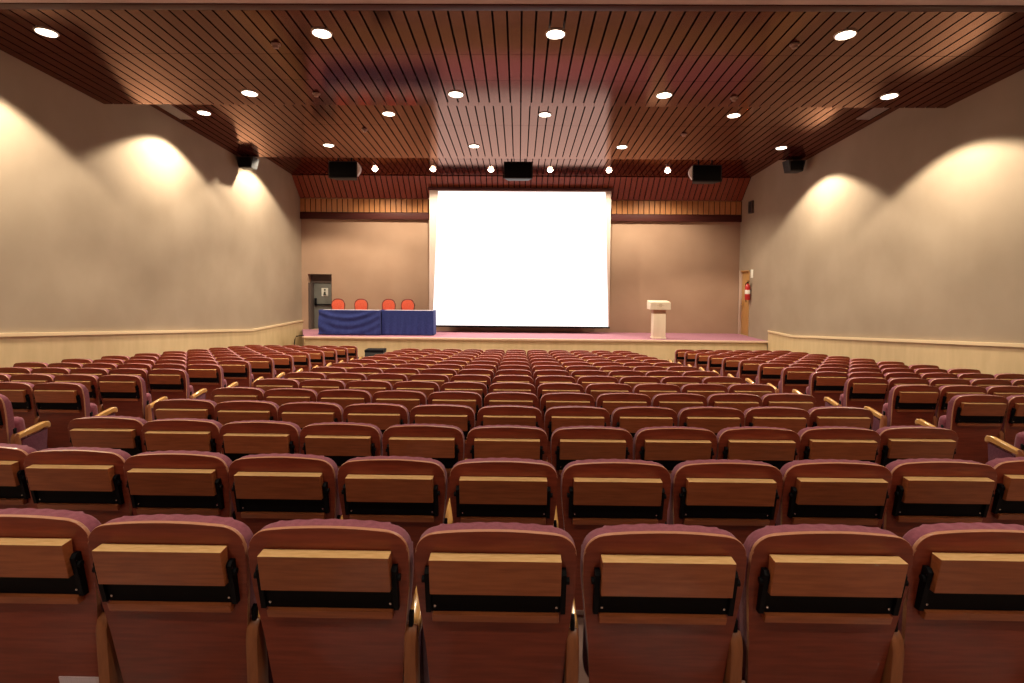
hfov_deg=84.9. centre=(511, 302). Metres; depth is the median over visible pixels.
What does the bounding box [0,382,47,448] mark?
seat
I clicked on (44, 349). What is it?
wainscoting
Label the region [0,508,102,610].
cushion
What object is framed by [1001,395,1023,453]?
seat
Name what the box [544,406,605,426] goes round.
backrest
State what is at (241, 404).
cushion
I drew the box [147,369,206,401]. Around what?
seat
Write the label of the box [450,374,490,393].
seat
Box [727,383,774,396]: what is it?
seat
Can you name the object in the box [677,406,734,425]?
backrest
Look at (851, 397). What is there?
cushion
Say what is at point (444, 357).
seat
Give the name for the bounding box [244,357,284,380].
seat
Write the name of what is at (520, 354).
seat
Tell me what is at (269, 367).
backrest
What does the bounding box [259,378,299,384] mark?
backrest
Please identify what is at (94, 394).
backrest
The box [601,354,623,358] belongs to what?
seat
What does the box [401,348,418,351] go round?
seat
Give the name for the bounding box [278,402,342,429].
seat
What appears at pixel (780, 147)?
recessed light
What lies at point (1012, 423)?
cushion
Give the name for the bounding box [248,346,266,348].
seat
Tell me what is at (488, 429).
cushion
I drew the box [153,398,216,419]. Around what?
seat
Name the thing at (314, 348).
seat
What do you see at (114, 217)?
wall
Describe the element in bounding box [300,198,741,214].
wall paneling
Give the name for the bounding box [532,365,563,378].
seat
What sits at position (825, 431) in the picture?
cushion
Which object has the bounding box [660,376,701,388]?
seat
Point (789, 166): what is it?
wall speaker
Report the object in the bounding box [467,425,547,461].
seat
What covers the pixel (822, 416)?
seat
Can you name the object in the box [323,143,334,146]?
recessed light
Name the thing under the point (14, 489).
seat
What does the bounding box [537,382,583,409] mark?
seat
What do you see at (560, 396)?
cushion
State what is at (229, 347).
seat
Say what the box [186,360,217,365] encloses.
seat
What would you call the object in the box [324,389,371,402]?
cushion
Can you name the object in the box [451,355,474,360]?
seat
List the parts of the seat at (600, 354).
backrest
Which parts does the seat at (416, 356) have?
backrest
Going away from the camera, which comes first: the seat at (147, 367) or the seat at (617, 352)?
the seat at (147, 367)
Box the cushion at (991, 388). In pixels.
[985,385,1021,390]
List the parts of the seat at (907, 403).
armrest, panel, post, backrest, post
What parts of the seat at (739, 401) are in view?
backrest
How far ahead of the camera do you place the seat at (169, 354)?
11.04 m
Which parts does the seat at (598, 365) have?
backrest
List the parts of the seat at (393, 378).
backrest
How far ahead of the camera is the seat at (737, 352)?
14.25 m
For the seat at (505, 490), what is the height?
0.890 m
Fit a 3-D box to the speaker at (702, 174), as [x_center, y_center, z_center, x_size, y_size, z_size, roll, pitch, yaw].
[5.716,-3.956,16.723,0.960,0.733,0.414,1,2,1]
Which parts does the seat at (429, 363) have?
backrest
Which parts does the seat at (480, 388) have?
backrest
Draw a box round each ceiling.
[0,0,1023,4]
[0,9,1023,107]
[149,102,898,159]
[265,156,777,176]
[291,174,750,200]
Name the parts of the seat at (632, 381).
backrest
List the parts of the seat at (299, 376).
backrest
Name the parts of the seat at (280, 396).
backrest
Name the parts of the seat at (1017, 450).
panel, armrest, post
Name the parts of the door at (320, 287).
sign plate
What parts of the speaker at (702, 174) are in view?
plate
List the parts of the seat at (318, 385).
backrest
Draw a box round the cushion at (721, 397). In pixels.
[707,393,752,405]
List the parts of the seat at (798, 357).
backrest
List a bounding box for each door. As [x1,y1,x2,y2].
[308,274,331,328]
[738,270,749,335]
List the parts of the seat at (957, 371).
backrest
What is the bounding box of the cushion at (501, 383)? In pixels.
[491,382,533,385]
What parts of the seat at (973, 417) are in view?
armrest, backrest, post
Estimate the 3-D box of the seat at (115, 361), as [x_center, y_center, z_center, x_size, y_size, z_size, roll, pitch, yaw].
[-6.693,1.365,9.485,0.534,0.890,0.482,1,2,1]
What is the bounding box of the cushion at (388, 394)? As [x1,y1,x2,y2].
[378,390,426,403]
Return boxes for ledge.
[300,212,741,221]
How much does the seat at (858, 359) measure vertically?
0.890 m
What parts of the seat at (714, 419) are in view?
backrest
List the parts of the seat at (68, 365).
backrest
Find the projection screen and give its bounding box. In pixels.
[428,187,612,327]
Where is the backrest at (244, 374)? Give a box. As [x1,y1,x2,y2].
[238,360,251,386]
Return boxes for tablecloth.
[318,309,381,334]
[382,309,435,334]
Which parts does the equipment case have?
lid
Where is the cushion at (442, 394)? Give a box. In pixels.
[431,391,481,398]
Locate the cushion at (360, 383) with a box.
[357,380,392,389]
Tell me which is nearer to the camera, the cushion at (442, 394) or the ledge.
the cushion at (442, 394)
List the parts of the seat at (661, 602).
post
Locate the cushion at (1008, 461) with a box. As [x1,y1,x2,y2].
[986,457,1023,466]
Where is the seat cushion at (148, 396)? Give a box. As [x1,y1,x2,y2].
[144,393,151,419]
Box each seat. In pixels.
[0,367,31,375]
[0,373,10,381]
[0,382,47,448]
[0,394,50,450]
[0,443,36,508]
[0,508,123,682]
[10,373,54,384]
[13,362,48,368]
[24,447,133,523]
[31,367,70,375]
[33,382,117,447]
[48,362,82,369]
[54,374,103,413]
[61,358,92,364]
[68,416,146,455]
[70,368,108,376]
[82,363,117,370]
[88,514,273,682]
[92,359,123,364]
[97,374,167,421]
[101,355,129,360]
[108,368,152,401]
[117,363,151,370]
[123,450,236,519]
[124,359,155,365]
[129,356,157,360]
[134,353,160,357]
[142,418,222,453]
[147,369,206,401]
[151,363,186,370]
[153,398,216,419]
[155,359,186,364]
[158,356,186,361]
[161,353,186,357]
[163,351,186,354]
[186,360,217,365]
[186,364,237,400]
[187,349,209,352]
[187,351,211,354]
[187,353,212,357]
[187,356,215,361]
[209,347,229,350]
[210,349,232,352]
[211,387,264,403]
[212,351,235,355]
[213,354,239,358]
[214,400,278,424]
[215,357,244,362]
[218,360,263,386]
[219,420,300,461]
[228,346,246,348]
[228,453,342,534]
[230,348,250,350]
[233,349,255,352]
[236,352,259,355]
[240,354,265,358]
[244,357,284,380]
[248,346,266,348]
[248,519,429,682]
[251,348,271,350]
[253,378,299,391]
[256,350,277,353]
[261,352,284,356]
[263,388,317,406]
[267,354,302,377]
[268,346,286,349]
[273,348,292,351]
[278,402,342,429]
[279,350,300,353]
[282,345,299,347]
[285,352,318,371]
[285,372,325,382]
[294,348,313,351]
[299,379,345,393]
[300,422,382,468]
[301,345,318,347]
[302,350,331,367]
[309,347,325,349]
[311,367,346,375]
[316,348,343,364]
[317,389,371,410]
[326,372,366,384]
[329,347,353,362]
[331,362,362,369]
[337,456,452,599]
[339,346,362,359]
[343,403,408,455]
[345,380,392,395]
[347,367,382,376]
[348,359,376,366]
[362,356,388,362]
[364,363,395,372]
[367,373,407,386]
[372,390,426,423]
[374,354,397,358]
[378,359,406,367]
[382,423,466,512]
[384,352,405,356]
[384,368,419,378]
[390,357,415,363]
[393,350,412,353]
[393,381,439,403]
[397,363,429,373]
[399,354,423,359]
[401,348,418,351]
[408,352,429,356]
[408,360,436,367]
[408,374,448,390]
[410,404,474,459]
[415,350,435,354]
[415,522,578,682]
[417,357,443,363]
[421,368,456,381]
[422,349,440,352]
[425,354,449,360]
[428,391,481,426]
[431,364,462,374]
[432,352,453,357]
[438,350,458,354]
[439,360,467,368]
[441,381,486,406]
[443,349,461,352]
[445,357,471,364]
[449,458,558,527]
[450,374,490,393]
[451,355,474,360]
[456,353,478,357]
[458,369,493,383]
[460,351,480,355]
[464,349,483,353]
[464,364,496,376]
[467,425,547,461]
[469,361,498,370]
[473,358,499,365]
[477,355,501,363]
[477,405,541,428]
[480,353,502,359]
[483,351,503,356]
[484,392,537,407]
[485,349,504,354]
[489,382,534,393]
[493,375,532,383]
[496,369,531,376]
[498,365,529,370]
[500,361,528,365]
[502,358,527,361]
[503,355,527,359]
[504,353,526,356]
[505,351,526,354]
[527,350,546,354]
[527,351,548,357]
[528,353,550,362]
[529,356,553,366]
[530,358,556,371]
[531,361,559,373]
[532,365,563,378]
[533,370,568,386]
[535,375,575,395]
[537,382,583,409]
[540,392,594,430]
[544,406,609,463]
[548,350,567,353]
[550,352,570,355]
[550,426,632,529]
[552,354,574,358]
[555,356,579,361]
[558,358,584,365]
[561,362,590,370]
[561,459,670,609]
[565,365,597,375]
[570,350,588,353]
[571,370,606,382]
[573,352,593,355]
[577,354,598,358]
[577,376,617,392]
[580,524,746,682]
[581,356,605,361]
[585,383,632,406]
[586,359,612,365]
[591,350,609,353]
[592,362,621,369]
[596,352,615,356]
[596,393,650,426]
[599,366,631,375]
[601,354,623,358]
[607,356,631,361]
[608,370,644,382]
[611,406,677,459]
[613,350,630,353]
[615,359,640,365]
[619,352,638,356]
[619,376,659,392]
[623,362,651,370]
[625,354,647,358]
[633,356,657,361]
[633,366,665,373]
[633,383,680,400]
[633,426,716,522]
[643,359,668,365]
[645,370,681,381]
[651,393,706,414]
[653,362,682,368]
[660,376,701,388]
[666,366,698,373]
[667,459,782,543]
[668,349,693,365]
[677,406,744,435]
[678,351,704,366]
[680,383,727,398]
[682,371,718,379]
[688,353,716,370]
[699,355,730,372]
[702,376,743,387]
[706,351,725,354]
[707,393,761,412]
[712,357,747,376]
[716,426,799,469]
[718,353,738,356]
[727,351,745,354]
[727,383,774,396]
[728,360,766,383]
[732,355,754,358]
[735,350,752,352]
[737,524,913,682]
[740,353,760,356]
[743,406,809,432]
[745,363,788,387]
[748,351,766,354]
[748,357,772,361]
[753,350,771,352]
[756,355,778,358]
[761,393,815,410]
[763,353,783,356]
[767,360,793,364]
[767,367,815,393]
[769,352,787,354]
[773,350,790,352]
[773,358,798,361]
[775,459,891,528]
[779,355,801,359]
[784,354,805,357]
[788,352,808,354]
[789,363,818,368]
[792,371,847,406]
[794,360,821,365]
[797,426,880,462]
[799,358,823,362]
[803,356,825,359]
[806,354,827,356]
[807,406,873,429]
[815,367,848,373]
[819,364,848,369]
[822,361,849,365]
[824,358,849,362]
[824,377,887,418]
[826,356,849,359]
[847,372,884,378]
[848,367,881,372]
[849,361,876,364]
[849,364,878,368]
[850,358,874,361]
[864,384,939,430]
[876,425,957,466]
[877,361,904,365]
[879,364,908,369]
[881,368,914,373]
[882,458,996,537]
[884,372,920,379]
[885,378,928,402]
[898,522,1023,682]
[909,364,938,369]
[914,368,947,374]
[915,394,1007,463]
[921,373,957,380]
[929,378,969,387]
[935,385,986,426]
[947,368,980,374]
[957,373,994,380]
[970,378,1011,387]
[985,385,1023,397]
[985,432,1023,460]
[985,457,1023,525]
[993,373,1023,380]
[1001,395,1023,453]
[1010,379,1023,386]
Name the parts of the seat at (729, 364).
backrest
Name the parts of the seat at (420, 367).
backrest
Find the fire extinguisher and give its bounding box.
[745,281,750,300]
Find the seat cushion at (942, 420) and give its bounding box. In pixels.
[938,415,945,427]
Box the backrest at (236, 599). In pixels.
[105,514,256,617]
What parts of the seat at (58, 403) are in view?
backrest, armrest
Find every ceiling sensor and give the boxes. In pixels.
[271,42,280,48]
[312,92,319,96]
[730,96,737,101]
[789,42,799,48]
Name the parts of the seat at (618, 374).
backrest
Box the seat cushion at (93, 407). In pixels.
[90,403,97,415]
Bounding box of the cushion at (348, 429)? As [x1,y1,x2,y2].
[310,422,382,455]
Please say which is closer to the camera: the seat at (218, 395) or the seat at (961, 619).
the seat at (961, 619)
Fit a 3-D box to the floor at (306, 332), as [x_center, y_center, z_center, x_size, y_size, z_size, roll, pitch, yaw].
[0.230,1.086,18.824,15.590,0.030,2.470,1,2,1]
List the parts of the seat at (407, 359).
backrest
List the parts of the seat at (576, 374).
backrest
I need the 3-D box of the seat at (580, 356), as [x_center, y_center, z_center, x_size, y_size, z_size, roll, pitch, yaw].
[1.694,1.560,12.553,0.534,0.890,0.482,1,2,1]
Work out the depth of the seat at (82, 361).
9.28 m
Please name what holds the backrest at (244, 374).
on the seat at (240, 371)
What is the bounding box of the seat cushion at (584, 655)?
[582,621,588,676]
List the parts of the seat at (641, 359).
backrest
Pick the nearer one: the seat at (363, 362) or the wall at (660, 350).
the seat at (363, 362)
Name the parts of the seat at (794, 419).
backrest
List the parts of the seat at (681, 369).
backrest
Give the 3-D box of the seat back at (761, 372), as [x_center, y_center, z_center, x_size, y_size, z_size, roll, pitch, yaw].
[4.625,1.328,9.955,0.514,0.536,0.161,1,2,1]
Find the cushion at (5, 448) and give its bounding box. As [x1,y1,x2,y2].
[0,443,36,453]
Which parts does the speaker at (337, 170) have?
plate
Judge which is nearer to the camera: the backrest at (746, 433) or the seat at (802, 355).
the backrest at (746, 433)
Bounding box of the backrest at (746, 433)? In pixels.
[716,426,788,459]
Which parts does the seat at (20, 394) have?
backrest, post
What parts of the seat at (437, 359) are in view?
backrest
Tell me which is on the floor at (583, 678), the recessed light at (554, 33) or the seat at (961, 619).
the seat at (961, 619)
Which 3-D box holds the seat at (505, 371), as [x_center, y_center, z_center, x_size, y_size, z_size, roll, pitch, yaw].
[0.033,1.381,8.149,0.534,0.890,0.482,1,2,1]
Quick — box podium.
[647,300,670,338]
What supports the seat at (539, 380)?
on the floor at (583, 678)
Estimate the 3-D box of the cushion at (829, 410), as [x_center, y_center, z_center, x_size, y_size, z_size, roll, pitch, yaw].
[2.662,1.111,4.614,0.514,0.536,0.161,1,2,1]
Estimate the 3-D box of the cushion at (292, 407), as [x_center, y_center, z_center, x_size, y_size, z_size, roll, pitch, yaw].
[-1.627,1.069,4.585,0.514,0.536,0.161,1,2,1]
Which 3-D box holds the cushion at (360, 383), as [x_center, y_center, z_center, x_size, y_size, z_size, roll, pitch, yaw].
[-1.605,1.134,6.340,0.514,0.536,0.161,1,2,1]
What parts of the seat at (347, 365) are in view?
backrest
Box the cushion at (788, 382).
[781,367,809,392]
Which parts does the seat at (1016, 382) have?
backrest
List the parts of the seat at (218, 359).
backrest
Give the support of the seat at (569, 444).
on the floor at (583, 678)
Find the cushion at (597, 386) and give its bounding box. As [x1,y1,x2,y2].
[585,383,626,392]
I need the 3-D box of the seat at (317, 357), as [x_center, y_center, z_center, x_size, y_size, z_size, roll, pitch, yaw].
[-4.537,1.516,12.987,0.568,0.890,0.482,1,2,1]
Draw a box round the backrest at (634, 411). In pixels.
[611,406,669,426]
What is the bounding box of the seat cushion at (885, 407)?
[882,403,887,416]
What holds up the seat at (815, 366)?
on the floor at (583, 678)
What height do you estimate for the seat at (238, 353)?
0.890 m
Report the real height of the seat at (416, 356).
0.890 m
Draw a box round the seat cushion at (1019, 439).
[1012,432,1023,455]
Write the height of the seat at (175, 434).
0.890 m
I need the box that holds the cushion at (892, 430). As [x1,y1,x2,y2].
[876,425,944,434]
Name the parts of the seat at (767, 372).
backrest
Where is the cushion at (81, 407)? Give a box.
[50,382,90,416]
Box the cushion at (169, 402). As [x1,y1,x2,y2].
[166,398,216,405]
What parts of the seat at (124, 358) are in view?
backrest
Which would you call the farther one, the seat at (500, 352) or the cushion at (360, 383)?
the seat at (500, 352)
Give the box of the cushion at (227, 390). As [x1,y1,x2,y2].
[222,387,264,393]
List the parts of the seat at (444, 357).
backrest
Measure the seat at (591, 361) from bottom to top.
0.890 m
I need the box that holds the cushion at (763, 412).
[743,406,799,417]
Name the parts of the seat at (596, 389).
backrest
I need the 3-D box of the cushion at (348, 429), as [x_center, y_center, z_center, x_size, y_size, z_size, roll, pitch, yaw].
[-1.102,1.040,3.668,0.514,0.536,0.161,1,2,1]
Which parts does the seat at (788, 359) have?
backrest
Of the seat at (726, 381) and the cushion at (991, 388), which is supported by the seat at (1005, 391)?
the cushion at (991, 388)
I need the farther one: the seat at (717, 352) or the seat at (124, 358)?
the seat at (717, 352)
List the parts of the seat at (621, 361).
backrest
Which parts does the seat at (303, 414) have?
backrest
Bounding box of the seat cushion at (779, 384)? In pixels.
[778,381,780,392]
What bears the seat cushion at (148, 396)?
on the seat at (127, 393)
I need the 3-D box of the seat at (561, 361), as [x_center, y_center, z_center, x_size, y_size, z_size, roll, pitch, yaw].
[1.137,1.490,10.791,0.534,0.890,0.482,1,2,1]
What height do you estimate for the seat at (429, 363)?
0.890 m
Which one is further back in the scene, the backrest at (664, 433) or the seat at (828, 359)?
the seat at (828, 359)
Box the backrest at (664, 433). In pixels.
[633,426,709,459]
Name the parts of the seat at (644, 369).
backrest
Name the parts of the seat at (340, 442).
backrest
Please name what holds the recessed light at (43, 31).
in the ceiling at (187, 57)
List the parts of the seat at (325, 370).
backrest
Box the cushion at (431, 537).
[419,522,574,545]
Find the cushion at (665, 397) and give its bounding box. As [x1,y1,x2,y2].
[651,393,698,405]
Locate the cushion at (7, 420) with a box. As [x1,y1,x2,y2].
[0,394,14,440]
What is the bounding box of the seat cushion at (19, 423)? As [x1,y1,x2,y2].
[14,417,26,438]
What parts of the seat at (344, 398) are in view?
backrest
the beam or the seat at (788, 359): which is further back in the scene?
the seat at (788, 359)
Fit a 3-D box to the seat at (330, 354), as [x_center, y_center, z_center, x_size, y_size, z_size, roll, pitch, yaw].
[-4.526,1.549,13.869,0.568,0.890,0.482,1,2,1]
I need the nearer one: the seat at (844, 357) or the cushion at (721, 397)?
the cushion at (721, 397)
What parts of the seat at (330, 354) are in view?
backrest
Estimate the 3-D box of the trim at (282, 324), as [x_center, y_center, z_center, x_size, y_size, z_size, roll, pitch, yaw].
[-7.670,0.336,8.520,0.055,1.617,23.200,1,2,1]
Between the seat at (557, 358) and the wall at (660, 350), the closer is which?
the seat at (557, 358)
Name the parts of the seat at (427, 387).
backrest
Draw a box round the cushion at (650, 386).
[633,383,672,392]
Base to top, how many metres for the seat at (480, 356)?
0.890 m
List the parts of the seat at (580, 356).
backrest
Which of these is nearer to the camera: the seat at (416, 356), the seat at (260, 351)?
the seat at (416, 356)
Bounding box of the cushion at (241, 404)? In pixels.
[225,400,278,409]
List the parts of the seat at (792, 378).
backrest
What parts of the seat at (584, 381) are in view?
backrest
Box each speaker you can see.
[236,156,258,169]
[328,158,360,179]
[504,159,532,180]
[688,160,721,183]
[748,200,753,213]
[782,159,805,172]
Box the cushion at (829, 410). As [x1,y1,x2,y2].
[807,406,863,414]
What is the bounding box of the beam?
[0,3,1023,11]
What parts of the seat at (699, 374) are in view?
backrest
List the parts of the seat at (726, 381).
backrest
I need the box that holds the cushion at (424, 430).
[390,423,464,459]
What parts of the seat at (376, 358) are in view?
backrest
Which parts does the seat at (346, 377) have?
backrest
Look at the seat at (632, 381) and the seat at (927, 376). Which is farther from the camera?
the seat at (927, 376)
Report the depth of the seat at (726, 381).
7.13 m
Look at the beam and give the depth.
6.96 m
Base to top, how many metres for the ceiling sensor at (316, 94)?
0.065 m
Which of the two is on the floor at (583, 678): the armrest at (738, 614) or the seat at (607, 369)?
the seat at (607, 369)
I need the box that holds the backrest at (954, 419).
[945,394,995,429]
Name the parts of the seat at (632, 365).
backrest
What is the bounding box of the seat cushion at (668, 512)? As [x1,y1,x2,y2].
[667,505,669,524]
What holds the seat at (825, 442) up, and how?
on the floor at (583, 678)
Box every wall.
[0,50,301,332]
[301,174,740,333]
[303,338,767,362]
[738,69,1023,349]
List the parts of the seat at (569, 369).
backrest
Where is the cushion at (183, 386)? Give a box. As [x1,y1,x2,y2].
[177,369,189,398]
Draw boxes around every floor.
[302,329,764,340]
[576,610,744,682]
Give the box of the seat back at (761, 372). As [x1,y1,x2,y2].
[757,363,764,383]
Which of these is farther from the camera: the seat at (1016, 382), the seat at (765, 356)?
the seat at (765, 356)
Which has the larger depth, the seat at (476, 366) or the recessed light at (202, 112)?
the recessed light at (202, 112)
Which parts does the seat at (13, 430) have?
backrest, post, armrest, panel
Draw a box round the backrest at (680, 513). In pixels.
[669,459,771,524]
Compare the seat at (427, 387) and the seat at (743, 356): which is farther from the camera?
the seat at (743, 356)
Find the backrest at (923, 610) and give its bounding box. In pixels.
[898,522,1023,632]
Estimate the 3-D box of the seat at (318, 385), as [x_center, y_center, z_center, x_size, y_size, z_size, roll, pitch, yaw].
[-2.131,1.299,6.495,0.534,0.890,0.482,1,2,1]
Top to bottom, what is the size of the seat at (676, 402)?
0.890 m
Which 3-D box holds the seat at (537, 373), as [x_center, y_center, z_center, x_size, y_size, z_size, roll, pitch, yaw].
[0.569,1.386,8.145,0.534,0.890,0.482,1,2,1]
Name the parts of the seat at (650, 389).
backrest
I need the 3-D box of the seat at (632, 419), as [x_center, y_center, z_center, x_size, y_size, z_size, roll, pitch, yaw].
[1.062,1.261,4.628,0.534,0.890,0.482,1,2,1]
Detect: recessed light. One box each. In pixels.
[33,26,59,37]
[196,110,210,115]
[241,89,258,96]
[311,27,332,38]
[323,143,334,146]
[382,111,394,116]
[448,90,463,97]
[468,144,479,147]
[538,111,551,116]
[545,28,565,39]
[616,145,627,148]
[656,91,672,98]
[727,112,740,117]
[775,146,786,149]
[833,29,857,40]
[879,92,898,99]
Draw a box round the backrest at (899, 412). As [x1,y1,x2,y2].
[887,384,929,426]
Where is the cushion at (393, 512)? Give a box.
[346,456,446,523]
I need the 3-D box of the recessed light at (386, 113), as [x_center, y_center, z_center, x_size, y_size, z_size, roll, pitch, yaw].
[-2.662,-4.084,12.079,0.287,0.047,0.287,1,2,6]
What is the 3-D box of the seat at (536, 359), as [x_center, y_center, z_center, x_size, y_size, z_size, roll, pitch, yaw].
[0.601,1.484,10.790,0.534,0.890,0.482,1,2,1]
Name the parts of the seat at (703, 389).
backrest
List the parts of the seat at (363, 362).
backrest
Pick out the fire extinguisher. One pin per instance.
(747, 286)
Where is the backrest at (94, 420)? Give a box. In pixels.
[82,416,146,424]
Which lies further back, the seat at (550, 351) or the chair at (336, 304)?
the chair at (336, 304)
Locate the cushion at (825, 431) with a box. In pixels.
[797,426,869,436]
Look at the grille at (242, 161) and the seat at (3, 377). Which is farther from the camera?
the grille at (242, 161)
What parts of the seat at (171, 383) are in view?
backrest, armrest, panel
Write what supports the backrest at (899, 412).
on the seat at (907, 403)
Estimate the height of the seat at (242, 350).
0.890 m
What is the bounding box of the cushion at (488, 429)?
[469,425,546,434]
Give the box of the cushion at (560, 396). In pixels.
[540,392,591,403]
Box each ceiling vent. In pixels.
[156,104,192,118]
[856,107,888,119]
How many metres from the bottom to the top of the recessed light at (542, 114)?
0.047 m
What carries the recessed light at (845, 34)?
in the ceiling at (187, 57)
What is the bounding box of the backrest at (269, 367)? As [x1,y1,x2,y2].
[265,357,274,377]
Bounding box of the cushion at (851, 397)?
[843,377,871,405]
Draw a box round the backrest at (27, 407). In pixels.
[13,382,37,415]
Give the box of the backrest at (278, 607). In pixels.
[261,519,413,624]
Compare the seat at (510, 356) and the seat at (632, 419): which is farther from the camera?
the seat at (510, 356)
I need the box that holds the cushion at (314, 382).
[304,379,345,385]
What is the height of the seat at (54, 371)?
0.890 m
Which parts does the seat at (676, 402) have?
backrest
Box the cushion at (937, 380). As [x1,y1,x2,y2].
[929,378,956,383]
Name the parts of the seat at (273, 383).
backrest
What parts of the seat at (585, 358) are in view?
backrest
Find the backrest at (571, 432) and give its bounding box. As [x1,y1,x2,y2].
[550,426,626,462]
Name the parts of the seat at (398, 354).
backrest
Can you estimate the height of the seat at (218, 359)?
0.890 m
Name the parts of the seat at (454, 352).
backrest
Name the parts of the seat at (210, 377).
backrest, armrest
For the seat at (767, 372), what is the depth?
9.88 m
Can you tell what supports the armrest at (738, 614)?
on the seat at (820, 603)
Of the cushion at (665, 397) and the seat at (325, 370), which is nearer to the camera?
the cushion at (665, 397)
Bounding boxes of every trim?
[0,320,302,336]
[302,336,767,342]
[767,330,1023,347]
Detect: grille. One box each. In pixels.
[238,157,250,165]
[329,162,355,176]
[505,162,531,177]
[693,166,720,180]
[748,202,750,212]
[791,161,803,169]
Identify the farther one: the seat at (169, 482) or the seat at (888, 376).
the seat at (888, 376)
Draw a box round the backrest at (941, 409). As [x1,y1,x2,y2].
[935,385,970,417]
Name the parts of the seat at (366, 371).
backrest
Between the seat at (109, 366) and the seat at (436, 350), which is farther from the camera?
the seat at (436, 350)
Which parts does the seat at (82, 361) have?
backrest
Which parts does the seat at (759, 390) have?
backrest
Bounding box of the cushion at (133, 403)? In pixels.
[117,374,146,417]
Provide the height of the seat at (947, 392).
0.890 m
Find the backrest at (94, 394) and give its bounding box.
[67,374,100,399]
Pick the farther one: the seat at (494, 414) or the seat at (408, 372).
the seat at (408, 372)
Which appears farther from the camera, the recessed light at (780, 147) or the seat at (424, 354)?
the recessed light at (780, 147)
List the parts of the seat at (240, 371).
backrest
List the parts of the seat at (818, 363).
backrest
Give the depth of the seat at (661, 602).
1.79 m
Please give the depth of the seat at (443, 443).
3.53 m
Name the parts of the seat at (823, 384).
armrest, backrest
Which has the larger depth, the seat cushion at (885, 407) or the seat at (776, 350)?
the seat at (776, 350)
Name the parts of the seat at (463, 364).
backrest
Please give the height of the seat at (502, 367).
0.890 m
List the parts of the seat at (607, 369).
backrest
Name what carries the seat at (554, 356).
on the floor at (583, 678)
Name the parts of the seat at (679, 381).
backrest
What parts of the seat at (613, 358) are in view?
backrest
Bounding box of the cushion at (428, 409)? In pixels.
[415,404,474,426]
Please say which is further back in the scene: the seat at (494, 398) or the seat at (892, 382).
the seat at (892, 382)
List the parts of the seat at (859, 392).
armrest, backrest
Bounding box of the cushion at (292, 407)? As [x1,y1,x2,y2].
[286,402,342,420]
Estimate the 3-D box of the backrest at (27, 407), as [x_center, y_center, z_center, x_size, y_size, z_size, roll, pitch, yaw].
[-5.174,1.080,5.825,0.514,0.536,0.161,1,2,1]
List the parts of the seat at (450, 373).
backrest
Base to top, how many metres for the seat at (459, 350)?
0.890 m
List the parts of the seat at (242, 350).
backrest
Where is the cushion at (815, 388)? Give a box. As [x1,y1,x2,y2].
[809,371,832,394]
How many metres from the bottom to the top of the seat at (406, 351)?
0.890 m
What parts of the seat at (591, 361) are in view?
backrest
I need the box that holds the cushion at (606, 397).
[596,393,644,406]
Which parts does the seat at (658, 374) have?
backrest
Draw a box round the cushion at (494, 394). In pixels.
[488,392,536,396]
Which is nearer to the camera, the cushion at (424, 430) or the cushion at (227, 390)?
the cushion at (424, 430)
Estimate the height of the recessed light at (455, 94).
0.047 m
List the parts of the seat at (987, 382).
backrest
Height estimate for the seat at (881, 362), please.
0.890 m
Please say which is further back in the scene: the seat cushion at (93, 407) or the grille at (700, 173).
the grille at (700, 173)
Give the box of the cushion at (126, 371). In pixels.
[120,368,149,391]
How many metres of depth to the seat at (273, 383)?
6.33 m
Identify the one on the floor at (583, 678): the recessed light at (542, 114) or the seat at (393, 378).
the seat at (393, 378)
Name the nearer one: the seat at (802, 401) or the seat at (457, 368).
the seat at (802, 401)
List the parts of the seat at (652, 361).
backrest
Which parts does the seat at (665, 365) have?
backrest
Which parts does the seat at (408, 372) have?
backrest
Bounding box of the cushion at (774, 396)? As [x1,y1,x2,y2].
[761,393,805,399]
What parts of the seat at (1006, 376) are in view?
backrest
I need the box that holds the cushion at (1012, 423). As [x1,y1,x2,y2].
[1001,395,1023,432]
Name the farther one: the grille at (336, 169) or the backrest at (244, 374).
the grille at (336, 169)
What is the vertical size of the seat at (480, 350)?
0.890 m
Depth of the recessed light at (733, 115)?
11.97 m
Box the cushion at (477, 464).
[453,458,555,470]
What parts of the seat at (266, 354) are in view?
backrest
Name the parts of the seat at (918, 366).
backrest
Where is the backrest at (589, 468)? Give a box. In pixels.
[561,459,663,523]
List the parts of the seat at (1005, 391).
backrest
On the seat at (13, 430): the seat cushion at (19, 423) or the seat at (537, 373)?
the seat cushion at (19, 423)
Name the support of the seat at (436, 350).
on the floor at (583, 678)
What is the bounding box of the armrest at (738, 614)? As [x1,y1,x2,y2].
[737,609,745,680]
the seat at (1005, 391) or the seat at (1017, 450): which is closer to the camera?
the seat at (1017, 450)
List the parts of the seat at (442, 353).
backrest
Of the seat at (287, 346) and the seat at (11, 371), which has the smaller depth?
the seat at (11, 371)
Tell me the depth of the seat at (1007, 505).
2.79 m
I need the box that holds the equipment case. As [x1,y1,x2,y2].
[364,348,386,356]
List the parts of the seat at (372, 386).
backrest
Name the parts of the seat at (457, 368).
backrest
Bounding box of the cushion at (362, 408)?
[352,403,408,423]
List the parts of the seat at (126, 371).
backrest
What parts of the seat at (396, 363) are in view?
backrest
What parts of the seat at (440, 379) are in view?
backrest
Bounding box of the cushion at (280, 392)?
[270,388,317,396]
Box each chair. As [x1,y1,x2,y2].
[331,298,344,308]
[354,299,367,309]
[382,299,395,309]
[401,299,414,309]
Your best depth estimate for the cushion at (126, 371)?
7.49 m
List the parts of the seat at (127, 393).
backrest, post, armrest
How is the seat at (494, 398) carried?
on the floor at (583, 678)
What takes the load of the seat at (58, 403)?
on the floor at (583, 678)
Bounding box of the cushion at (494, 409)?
[482,405,541,413]
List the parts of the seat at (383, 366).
backrest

